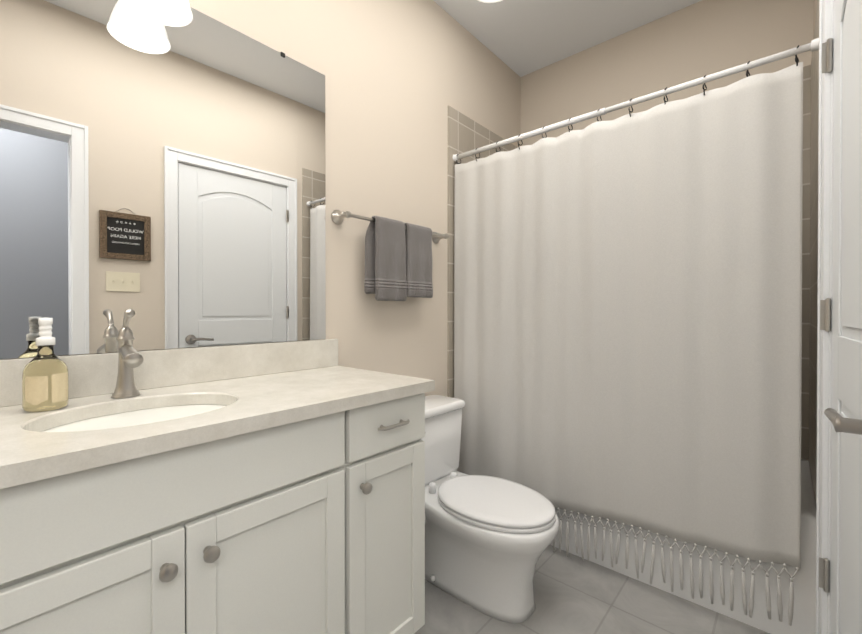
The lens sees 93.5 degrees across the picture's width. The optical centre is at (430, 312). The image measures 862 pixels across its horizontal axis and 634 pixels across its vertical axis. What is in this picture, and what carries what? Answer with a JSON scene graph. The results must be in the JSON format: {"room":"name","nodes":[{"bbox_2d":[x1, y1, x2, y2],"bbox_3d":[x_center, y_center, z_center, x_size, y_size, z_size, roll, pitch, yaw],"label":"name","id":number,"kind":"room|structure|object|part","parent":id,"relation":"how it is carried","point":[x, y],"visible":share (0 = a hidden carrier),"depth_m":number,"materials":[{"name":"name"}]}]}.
{"room":"bathroom","nodes":[
{"label":"bathroom","id":0,"kind":"room"},
{"bbox_2d":[0,0,520,396],"bbox_3d":[-0.534,-0.271,1.669,0.120,2.835,3.836,0,0,41],"label":"wall","id":1,"kind":"structure","parent":0,"point":[401,76],"depth_m":1.94,"materials":[{"name":"paint"}]},
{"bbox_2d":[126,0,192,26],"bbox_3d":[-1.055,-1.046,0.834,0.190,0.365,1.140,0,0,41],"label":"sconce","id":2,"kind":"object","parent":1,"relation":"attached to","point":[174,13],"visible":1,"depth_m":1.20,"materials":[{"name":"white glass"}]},
{"bbox_2d":[0,0,325,358],"bbox_3d":[-0.908,-0.434,1.139,0.009,1.091,1.427,0,0,41],"label":"mirror","id":3,"kind":"object","parent":1,"relation":"attached to","point":[166,184],"visible":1,"depth_m":1.22,"materials":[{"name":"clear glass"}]},
{"bbox_2d":[0,339,337,404],"bbox_3d":[-0.888,0.169,1.156,0.020,0.112,1.485,0,0,41],"label":"backsplash","id":4,"kind":"structure","parent":1,"relation":"attached to","point":[88,373],"depth_m":1.29,"materials":[{"name":"beige stone"}]},
{"bbox_2d":[331,210,449,300],"bbox_3d":[-0.150,-0.248,1.940,0.099,0.385,0.707,0,0,41],"label":"towel rail","id":5,"kind":"object","parent":1,"relation":"attached to","point":[398,261],"visible":1,"depth_m":1.86,"materials":[{"name":"grey fabric"}]},
{"bbox_2d":[364,216,406,300],"bbox_3d":[-0.202,-0.243,1.844,0.053,0.378,0.225,0,0,41],"label":"towel","id":6,"kind":"object","parent":5,"relation":"hanging from","point":[385,242],"depth_m":1.82,"materials":[{"name":"grey fabric"}]},
{"bbox_2d":[405,223,432,297],"bbox_3d":[-0.067,-0.254,1.998,0.053,0.358,0.190,0,0,41],"label":"towel","id":7,"kind":"object","parent":5,"relation":"hanging from","point":[418,239],"depth_m":1.97,"materials":[{"name":"grey fabric"}]},
{"bbox_2d":[447,105,517,397],"bbox_3d":[0.372,-0.242,2.605,0.008,1.860,0.835,0,0,41],"label":"wall tile","id":8,"kind":"structure","parent":1,"relation":"attached to","point":[465,133],"depth_m":2.32,"materials":[{"name":"beige tile"}]},
{"bbox_2d":[453,38,818,625],"bbox_3d":[0.702,0.130,1.826,1.533,2.084,0.066,0,0,41],"label":"shower curtain","id":9,"kind":"object","parent":1,"relation":"attached to","point":[627,319],"visible":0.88,"depth_m":1.64,"materials":[{"name":"white fabric"}]},
{"bbox_2d":[433,0,701,76],"bbox_3d":[0.585,-1.732,0.680,3.254,0.100,3.836,0,0,41],"label":"ceiling","id":10,"kind":"structure","parent":0,"point":[520,38],"depth_m":2.36,"materials":[{"name":"paint"}]},
{"bbox_2d":[478,0,502,2],"bbox_3d":[0.307,-1.636,1.990,0.330,0.107,0.330,0,0,41],"label":"dome ceiling light","id":11,"kind":"object","parent":10,"relation":"attached to","point":[489,1],"visible":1,"depth_m":2.08,"materials":[{"name":"white glass"}]},
{"bbox_2d":[414,545,769,633],"bbox_3d":[0.585,1.203,0.698,3.254,0.100,3.836,0,0,41],"label":"floor","id":12,"kind":"structure","parent":0,"point":[574,594],"depth_m":1.56,"materials":[{"name":"tile"}]},
{"bbox_2d":[0,385,434,633],"bbox_3d":[-0.685,0.707,0.981,0.560,0.889,1.454,0,0,41],"label":"bathroom vanity","id":13,"kind":"object","parent":12,"relation":"on","point":[271,488],"depth_m":0.90,"materials":[{"name":"paint"}]},
{"bbox_3d":[-0.633,0.745,0.680,0.020,0.620,0.392,0,0,41],"label":"door","id":14,"kind":"part","parent":13,"relation":"part of","materials":[{"name":"paint"}]},
{"bbox_3d":[-0.508,0.498,0.781,0.032,0.033,0.033,0,0,41],"label":"knob","id":15,"kind":"part","parent":13,"relation":"part of","materials":[{"name":"silver metal"}]},
{"bbox_3d":[-0.457,0.498,0.840,0.032,0.033,0.033,0,0,41],"label":"knob","id":16,"kind":"part","parent":13,"relation":"part of","materials":[{"name":"silver metal"}]},
{"bbox_2d":[0,365,434,480],"bbox_3d":[-0.686,0.245,0.980,0.557,0.034,1.485,0,0,41],"label":"countertop","id":17,"kind":"structure","parent":13,"relation":"on","point":[267,397],"depth_m":0.96,"materials":[{"name":"beige stone"}]},
{"bbox_2d":[22,318,68,411],"bbox_3d":[-0.911,0.118,0.958,0.080,0.216,0.080,0,0,41],"label":"soap bottle","id":18,"kind":"object","parent":17,"relation":"on","point":[45,380],"visible":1,"depth_m":0.94,"materials":[{"name":"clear glass"}]},
{"bbox_2d":[108,309,147,396],"bbox_3d":[-0.809,0.107,1.083,0.123,0.237,0.065,0,0,41],"label":"faucet","id":19,"kind":"object","parent":17,"relation":"on","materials":[{"name":"silver metal"}]},
{"bbox_2d":[28,393,235,440],"bbox_3d":[-0.681,0.335,0.967,0.349,0.170,0.447,0,0,41],"label":"sink","id":20,"kind":"object","parent":17,"relation":"in","point":[43,427],"depth_m":1.02,"materials":[{"name":"white ceramic"}]},
{"bbox_3d":[-0.373,0.743,0.976,0.020,0.620,0.392,0,0,41],"label":"door","id":21,"kind":"part","parent":13,"relation":"part of","materials":[{"name":"paint"}]},
{"bbox_3d":[-0.185,0.496,1.150,0.032,0.033,0.033,0,0,41],"label":"knob","id":22,"kind":"part","parent":13,"relation":"part of","materials":[{"name":"silver metal"}]},
{"bbox_3d":[-0.131,0.342,1.251,0.020,0.151,0.313,0,0,41],"label":"drawer","id":23,"kind":"part","parent":13,"relation":"part of","materials":[{"name":"paint"}]},
{"bbox_3d":[-0.131,0.742,1.253,0.020,0.620,0.313,0,0,41],"label":"door","id":24,"kind":"part","parent":13,"relation":"part of","materials":[{"name":"paint"}]},
{"bbox_3d":[-0.111,0.342,1.235,0.030,0.013,0.133,0,0,41],"label":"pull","id":25,"kind":"part","parent":13,"relation":"part of","materials":[{"name":"silver metal"}]},
{"bbox_2d":[420,395,558,622],"bbox_3d":[0.149,0.792,1.746,0.808,0.710,0.507,0,0,41],"label":"toilet","id":26,"kind":"object","parent":12,"relation":"on","point":[489,540],"visible":0.77,"depth_m":1.58,"materials":[{"name":"ceramic"}]},
{"bbox_3d":[-0.065,0.626,1.924,0.204,0.306,0.472,0,0,41],"label":"tank","id":27,"kind":"part","parent":26,"relation":"part of","materials":[{"name":"ceramic"}]},
{"bbox_3d":[-0.063,0.454,1.922,0.224,0.038,0.494,0,0,41],"label":"tank lid","id":28,"kind":"part","parent":26,"relation":"part of","materials":[{"name":"ceramic"}]},
{"bbox_3d":[0.255,0.750,1.645,0.497,0.020,0.372,0,0,41],"label":"lid","id":29,"kind":"part","parent":26,"relation":"part of","materials":[{"name":"plastic"}]},
{"bbox_3d":[0.256,0.772,1.644,0.498,0.018,0.372,0,0,41],"label":"seat","id":30,"kind":"part","parent":26,"relation":"part of","materials":[{"name":"plastic"}]},
{"bbox_2d":[550,459,815,633],"bbox_3d":[0.977,0.919,2.145,1.528,0.450,0.733,0,0,41],"label":"bathtub","id":31,"kind":"object","parent":12,"relation":"on","point":[804,604],"visible":0.19,"depth_m":1.55,"materials":[{"name":"ceramic"}]},
{"bbox_2d":[520,0,813,460],"bbox_3d":[1.260,-0.275,2.461,1.534,2.835,0.120,0,0,41],"label":"wall","id":32,"kind":"structure","parent":0,"point":[700,39],"depth_m":2.30,"materials":[{"name":"paint"}]},
{"bbox_2d":[801,65,810,458],"bbox_3d":[1.218,-0.240,2.413,1.518,1.860,0.008,0,0,41],"label":"wall tile","id":33,"kind":"structure","parent":32,"relation":"attached to","point":[806,259],"depth_m":1.92,"materials":[{"name":"beige tile"}]},
{"bbox_2d":[813,0,817,39],"bbox_3d":[1.626,-0.270,1.608,0.140,2.835,1.081,0,0,41],"label":"wall","id":34,"kind":"structure","parent":0,"point":[815,5],"depth_m":1.83,"materials":[{"name":"paint"}]},
{"bbox_2d":[809,0,818,502],"bbox_3d":[1.519,-0.236,1.599,0.008,1.860,0.835,0,0,41],"label":"wall tile","id":35,"kind":"structure","parent":34,"relation":"attached to","point":[813,265],"depth_m":1.62,"materials":[{"name":"beige tile"}]},
{"bbox_3d":[0.332,-0.261,0.044,0.120,2.835,3.025,0,0,39],"label":"wall","id":36,"kind":"structure","parent":0,"visible":0},
{"bbox_2d":[816,0,833,633],"bbox_3d":[0.977,0.048,0.852,0.160,2.208,0.907,0,0,39],"label":"door frame","id":37,"kind":"structure","parent":36,"relation":"attached to","point":[825,254],"depth_m":1.20,"materials":[{"name":"paint"}]},
{"bbox_2d":[819,0,861,633],"bbox_3d":[0.941,0.082,0.886,0.158,2.115,0.754,0,0,39],"label":"closed door","id":38,"kind":"structure","parent":36,"relation":"in","point":[843,414],"depth_m":1.00,"materials":[{"name":"paint"}]},
{"bbox_3d":[0.777,0.190,0.682,0.158,0.066,0.154,0,0,39],"label":"handle","id":39,"kind":"part","parent":38,"relation":"part of","materials":[{"name":"silver metal"}]}
]}

